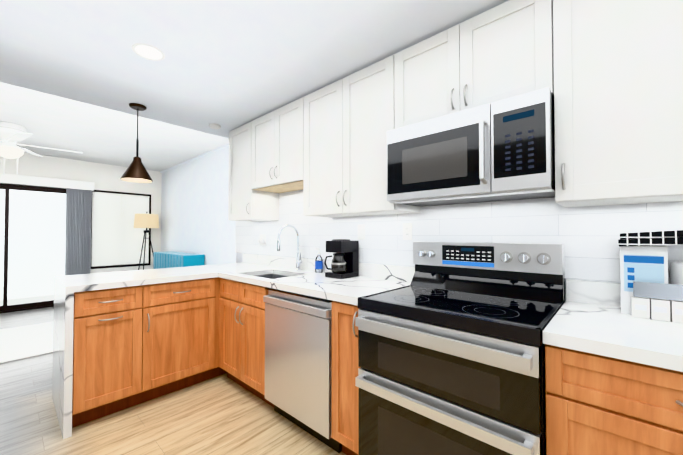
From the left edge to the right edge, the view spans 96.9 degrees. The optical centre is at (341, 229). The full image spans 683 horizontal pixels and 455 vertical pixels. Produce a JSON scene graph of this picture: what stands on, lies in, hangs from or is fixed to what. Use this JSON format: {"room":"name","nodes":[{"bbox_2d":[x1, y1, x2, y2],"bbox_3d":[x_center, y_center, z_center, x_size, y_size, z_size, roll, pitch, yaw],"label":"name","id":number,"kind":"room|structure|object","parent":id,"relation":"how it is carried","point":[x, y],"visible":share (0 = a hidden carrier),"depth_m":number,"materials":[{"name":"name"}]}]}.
{"room":"kitchen","nodes":[
{"label":"kitchen","id":0,"kind":"room"},
{"bbox_2d":[0,153,161,273],"bbox_3d":[-5.385,-0.065,4.754,0.150,2.750,4.530,-1,-1,42],"label":"wall","id":1,"kind":"structure","parent":0,"point":[104,177],"depth_m":5.60,"materials":[{"name":"paint"}]},
{"bbox_2d":[0,183,65,313],"bbox_3d":[-5.328,0.290,4.811,0.110,2.043,1.896,-1,-1,42],"label":"door frame","id":2,"kind":"structure","parent":1,"relation":"attached to","point":[4,308],"depth_m":4.84,"materials":[{"name":"brown metal"}]},
{"bbox_2d":[0,173,93,190],"bbox_3d":[-5.276,-0.793,4.680,0.121,0.145,2.250,-1,-1,42],"label":"blind valance","id":3,"kind":"object","parent":1,"relation":"attached to","point":[14,179],"visible":1,"depth_m":5.00,"materials":[{"name":"white paint"}]},
{"bbox_2d":[65,188,91,274],"bbox_3d":[-4.651,0.281,5.345,0.087,1.980,0.332,-1,-1,42],"label":"vane","id":4,"kind":"object","parent":3,"relation":"hanging from","point":[78,237],"visible":0.65,"depth_m":5.33,"materials":[{"name":"grey fabric"}]},
{"bbox_2d":[90,190,150,268],"bbox_3d":[-4.289,0.001,5.915,0.086,1.456,0.961,-1,-1,42],"label":"window","id":5,"kind":"structure","parent":1,"relation":"in","point":[114,266],"depth_m":5.90,"materials":[{"name":"brown metal"}]},
{"bbox_2d":[91,192,148,266],"bbox_3d":[-4.249,-0.002,5.855,0.034,1.367,0.907,-1,-1,42],"label":"window blind slats","id":6,"kind":"structure","parent":5,"relation":"attached to","point":[117,238],"depth_m":5.80,"materials":[{"name":"white paint"}]},
{"bbox_2d":[0,82,228,171],"bbox_3d":[-3.881,-1.368,3.406,3.920,0.190,4.530,-1,-1,42],"label":"ceiling","id":7,"kind":"structure","parent":0,"point":[95,134],"depth_m":3.98,"materials":[{"name":"white paint"}]},
{"bbox_2d":[0,122,81,174],"bbox_3d":[-4.005,-0.958,3.689,1.294,0.619,1.281,-1,-1,42],"label":"ceiling fan","id":8,"kind":"object","parent":7,"relation":"hanging from","point":[11,134],"visible":1,"depth_m":3.62,"materials":[{"name":"white metal"}]},
{"bbox_2d":[0,307,345,454],"bbox_3d":[-1.872,1.287,1.645,9.600,0.060,4.700,-1,-1,42],"label":"floor","id":9,"kind":"structure","parent":0,"point":[223,414],"depth_m":1.96,"materials":[{"name":"brown wood"}]},
{"bbox_2d":[0,322,52,362],"bbox_3d":[-3.361,1.284,3.850,1.470,0.022,1.515,-1,-1,42],"label":"shag rug","id":10,"kind":"object","parent":9,"relation":"on","point":[22,342],"depth_m":3.42,"materials":[{"name":"white carpet"}]},
{"bbox_2d":[72,284,155,427],"bbox_3d":[-1.743,0.833,2.233,0.629,0.868,0.428,-1,-1,42],"label":"base cabinet","id":11,"kind":"object","parent":9,"relation":"on","point":[135,345],"depth_m":2.02,"materials":[{"name":"brown wood"}]},
{"bbox_2d":[134,212,158,269],"bbox_3d":[-3.809,0.491,5.885,0.491,1.682,0.496,-1,-1,42],"label":"floor lamp","id":12,"kind":"object","parent":9,"relation":"on","point":[146,221],"visible":0.9,"depth_m":5.74,"materials":[{"name":"beige fabric"}]},
{"bbox_2d":[153,251,204,268],"bbox_3d":[-2.992,0.862,5.101,1.500,0.910,0.740,-1,-1,42],"label":"sofa","id":13,"kind":"object","parent":9,"relation":"on","point":[168,259],"visible":0.23,"depth_m":4.93,"materials":[{"name":"teal fabric"}]},
{"bbox_2d":[156,277,218,397],"bbox_3d":[-1.467,0.839,2.536,0.629,0.868,0.628,-1,-1,42],"label":"base cabinet","id":14,"kind":"object","parent":9,"relation":"on","point":[181,306],"depth_m":2.34,"materials":[{"name":"brown wood"}]},
{"bbox_2d":[52,266,215,438],"bbox_3d":[-1.610,0.813,2.396,0.685,0.914,0.930,-1,-1,42],"label":"countertop","id":15,"kind":"structure","parent":14,"relation":"on","point":[65,286],"depth_m":2.03,"materials":[{"name":"stone"}]},
{"bbox_2d":[196,253,414,305],"bbox_3d":[-0.514,0.326,2.480,2.207,0.142,0.658,-1,-1,42],"label":"countertop","id":16,"kind":"structure","parent":14,"relation":"on","point":[372,278],"depth_m":2.14,"materials":[{"name":"stone"}]},
{"bbox_2d":[257,274,290,278],"bbox_3d":[-0.562,0.478,2.454,0.501,0.160,0.356,-1,-1,42],"label":"sink","id":17,"kind":"object","parent":16,"relation":"in","point":[271,276],"visible":0.02,"depth_m":2.70,"materials":[{"name":"silver metal"}]},
{"bbox_2d":[276,224,301,269],"bbox_3d":[-0.444,0.156,2.615,0.088,0.406,0.257,-1,-1,42],"label":"faucet","id":18,"kind":"object","parent":16,"relation":"on","point":[298,256],"visible":1,"depth_m":2.66,"materials":[{"name":"silver metal"}]},
{"bbox_2d":[315,248,322,272],"bbox_3d":[-0.190,0.258,2.530,0.065,0.200,0.068,-1,-1,42],"label":"soap bottle","id":19,"kind":"object","parent":16,"relation":"on","point":[318,264],"visible":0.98,"depth_m":2.51,"materials":[{"name":"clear plastic"}]},
{"bbox_2d":[324,239,358,278],"bbox_3d":[-0.005,0.211,2.258,0.160,0.283,0.226,-1,-1,42],"label":"coffee maker","id":20,"kind":"object","parent":16,"relation":"on","point":[345,262],"visible":1,"depth_m":2.21,"materials":[{"name":"black plastic"}]},
{"bbox_2d":[220,290,273,406],"bbox_3d":[-0.575,0.928,2.544,0.715,0.690,0.625,-1,-1,42],"label":"base cabinet","id":21,"kind":"object","parent":9,"relation":"on","point":[242,316],"depth_m":2.26,"materials":[{"name":"brown wood"}]},
{"bbox_2d":[263,287,341,452],"bbox_3d":[-0.093,0.831,2.079,0.620,0.868,0.635,-1,-1,42],"label":"dishwasher","id":22,"kind":"object","parent":9,"relation":"on","point":[298,338],"visible":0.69,"depth_m":1.81,"materials":[{"name":"silver metal"}]},
{"bbox_2d":[331,301,359,454],"bbox_3d":[0.232,0.826,1.811,0.216,0.868,0.625,-1,-1,42],"label":"base cabinet","id":23,"kind":"object","parent":9,"relation":"on","point":[344,353],"depth_m":1.60,"materials":[{"name":"brown wood"}]},
{"bbox_2d":[355,242,564,454],"bbox_3d":[0.560,0.661,1.444,0.758,1.185,0.678,-1,-1,42],"label":"range","id":24,"kind":"object","parent":9,"relation":"on","point":[451,350],"visible":0.96,"depth_m":1.27,"materials":[{"name":"black metal"}]},
{"bbox_2d":[545,344,682,454],"bbox_3d":[1.220,0.811,0.910,0.927,0.868,0.625,-1,-1,42],"label":"base cabinet","id":25,"kind":"object","parent":9,"relation":"on","point":[596,404],"depth_m":0.89,"materials":[{"name":"brown wood"}]},
{"bbox_2d":[543,279,682,371],"bbox_3d":[1.217,0.300,0.914,0.927,0.142,0.644,-1,-1,42],"label":"countertop","id":26,"kind":"structure","parent":25,"relation":"on","point":[589,317],"depth_m":0.99,"materials":[{"name":"stone"}]},
{"bbox_2d":[618,230,682,323],"bbox_3d":[1.288,0.166,1.122,0.384,0.335,0.187,-1,-1,42],"label":"pack","id":27,"kind":"object","parent":26,"relation":"on","point":[648,291],"visible":1,"depth_m":1.14,"materials":[{"name":"white paper"}]},
{"bbox_2d":[161,146,235,264],"bbox_3d":[-2.372,-0.032,5.174,4.140,2.700,0.150,-1,-1,42],"label":"wall","id":28,"kind":"structure","parent":0,"point":[194,207],"depth_m":5.08,"materials":[{"name":"paint"}]},
{"bbox_2d":[160,143,228,172],"bbox_3d":[-2.431,-1.228,5.130,3.740,0.030,0.025,-1,-1,42],"label":"trim","id":29,"kind":"structure","parent":28,"relation":"attached to","point":[202,155],"depth_m":5.12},
{"bbox_2d":[0,0,507,138],"bbox_3d":[-0.406,-1.292,0.239,5.480,0.450,4.530,-1,-1,42],"label":"ceiling","id":30,"kind":"structure","parent":0,"point":[228,66],"depth_m":1.73,"materials":[{"name":"white paint"}]},
{"bbox_2d":[120,103,152,182],"bbox_3d":[-1.695,-0.717,2.513,0.222,0.620,0.222,-1,-1,42],"label":"pendant light","id":31,"kind":"object","parent":30,"relation":"hanging from","point":[136,171],"visible":1,"depth_m":2.48,"materials":[{"name":"brown metal"}]},
{"bbox_2d":[132,43,164,60],"bbox_3d":[-1.129,-1.037,1.773,0.166,0.005,0.166,-1,-1,42],"label":"recessed light","id":32,"kind":"object","parent":30,"relation":"in","point":[148,52],"visible":1,"depth_m":1.76,"materials":[{"name":"white plastic"}]},
{"bbox_2d":[209,123,220,128],"bbox_3d":[-1.238,-1.007,2.960,0.108,0.025,0.108,-1,-1,42],"label":"smoke detector","id":33,"kind":"object","parent":30,"relation":"attached to","point":[214,126],"visible":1,"depth_m":2.93,"materials":[{"name":"white plastic"}]},
{"bbox_2d":[236,253,613,301],"bbox_3d":[0.941,-0.090,1.832,5.660,2.700,0.330,-1,-1,42],"label":"wall","id":34,"kind":"structure","parent":0,"point":[239,257],"depth_m":3.52,"materials":[{"name":"tile"}]},
{"bbox_2d":[228,119,283,221],"bbox_3d":[-0.865,-0.555,3.041,0.496,0.926,0.320,-1,-1,42],"label":"upper cabinet","id":35,"kind":"object","parent":34,"relation":"attached to","point":[244,203],"depth_m":2.92,"materials":[{"name":"white paint"}]},
{"bbox_2d":[256,97,303,191],"bbox_3d":[-0.456,-0.699,2.670,0.737,0.649,0.320,-1,-1,42],"label":"upper cabinet","id":36,"kind":"object","parent":34,"relation":"attached to","point":[279,132],"depth_m":2.51,"materials":[{"name":"white paint"}]},
{"bbox_2d":[296,50,419,217],"bbox_3d":[0.115,-0.570,2.149,0.932,0.926,0.320,-1,-1,42],"label":"upper cabinet","id":37,"kind":"object","parent":34,"relation":"attached to","point":[347,121],"depth_m":1.98,"materials":[{"name":"white paint"}]},
{"bbox_2d":[235,190,682,283],"bbox_3d":[0.256,-0.166,2.228,4.105,0.834,0.008,-1,-1,42],"label":"tile backsplash","id":38,"kind":"structure","parent":34,"relation":"attached to","point":[588,237],"depth_m":1.71,"materials":[{"name":"white tile"}]},
{"bbox_2d":[258,234,265,244],"bbox_3d":[-0.846,0.109,3.193,0.116,0.115,0.040,-1,-1,42],"label":"outlet","id":39,"kind":"object","parent":38,"relation":"attached to","point":[262,240],"visible":1,"depth_m":3.18,"materials":[{"name":"white plastic"}]},
{"bbox_2d":[358,224,364,239],"bbox_3d":[0.150,0.018,2.310,0.070,0.115,0.007,-1,-1,42],"label":"outlet","id":40,"kind":"object","parent":38,"relation":"attached to","point":[361,231],"visible":1,"depth_m":2.30,"materials":[{"name":"white plastic"}]},
{"bbox_2d":[403,223,411,239],"bbox_3d":[0.444,0.014,2.042,0.070,0.115,0.007,-1,-1,42],"label":"outlet","id":41,"kind":"object","parent":38,"relation":"attached to","point":[407,231],"visible":1,"depth_m":2.04,"materials":[{"name":"white plastic"}]},
{"bbox_2d":[404,0,555,126],"bbox_3d":[0.696,-0.799,1.623,0.764,0.486,0.320,-1,-1,42],"label":"upper cabinet","id":42,"kind":"object","parent":34,"relation":"attached to","point":[506,50],"depth_m":1.44,"materials":[{"name":"white paint"}]},
{"bbox_2d":[387,87,554,206],"bbox_3d":[0.650,-0.353,1.566,0.758,0.399,0.450,-1,-1,42],"label":"microwave","id":43,"kind":"object","parent":42,"relation":"attached to","point":[502,150],"visible":1,"depth_m":1.37,"materials":[{"name":"silver metal"}]},
{"bbox_2d":[553,0,682,206],"bbox_3d":[1.147,-0.581,1.209,0.582,0.936,0.320,-1,-1,42],"label":"upper cabinet","id":44,"kind":"object","parent":34,"relation":"attached to","point":[609,73],"depth_m":1.12,"materials":[{"name":"white paint"}]},
{"label":"outside","id":45,"kind":"structure","parent":0,"visible":0},
{"bbox_2d":[0,189,147,305],"bbox_3d":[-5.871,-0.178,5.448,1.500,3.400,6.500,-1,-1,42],"label":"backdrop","id":46,"kind":"structure","parent":45,"point":[30,279],"depth_m":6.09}
]}

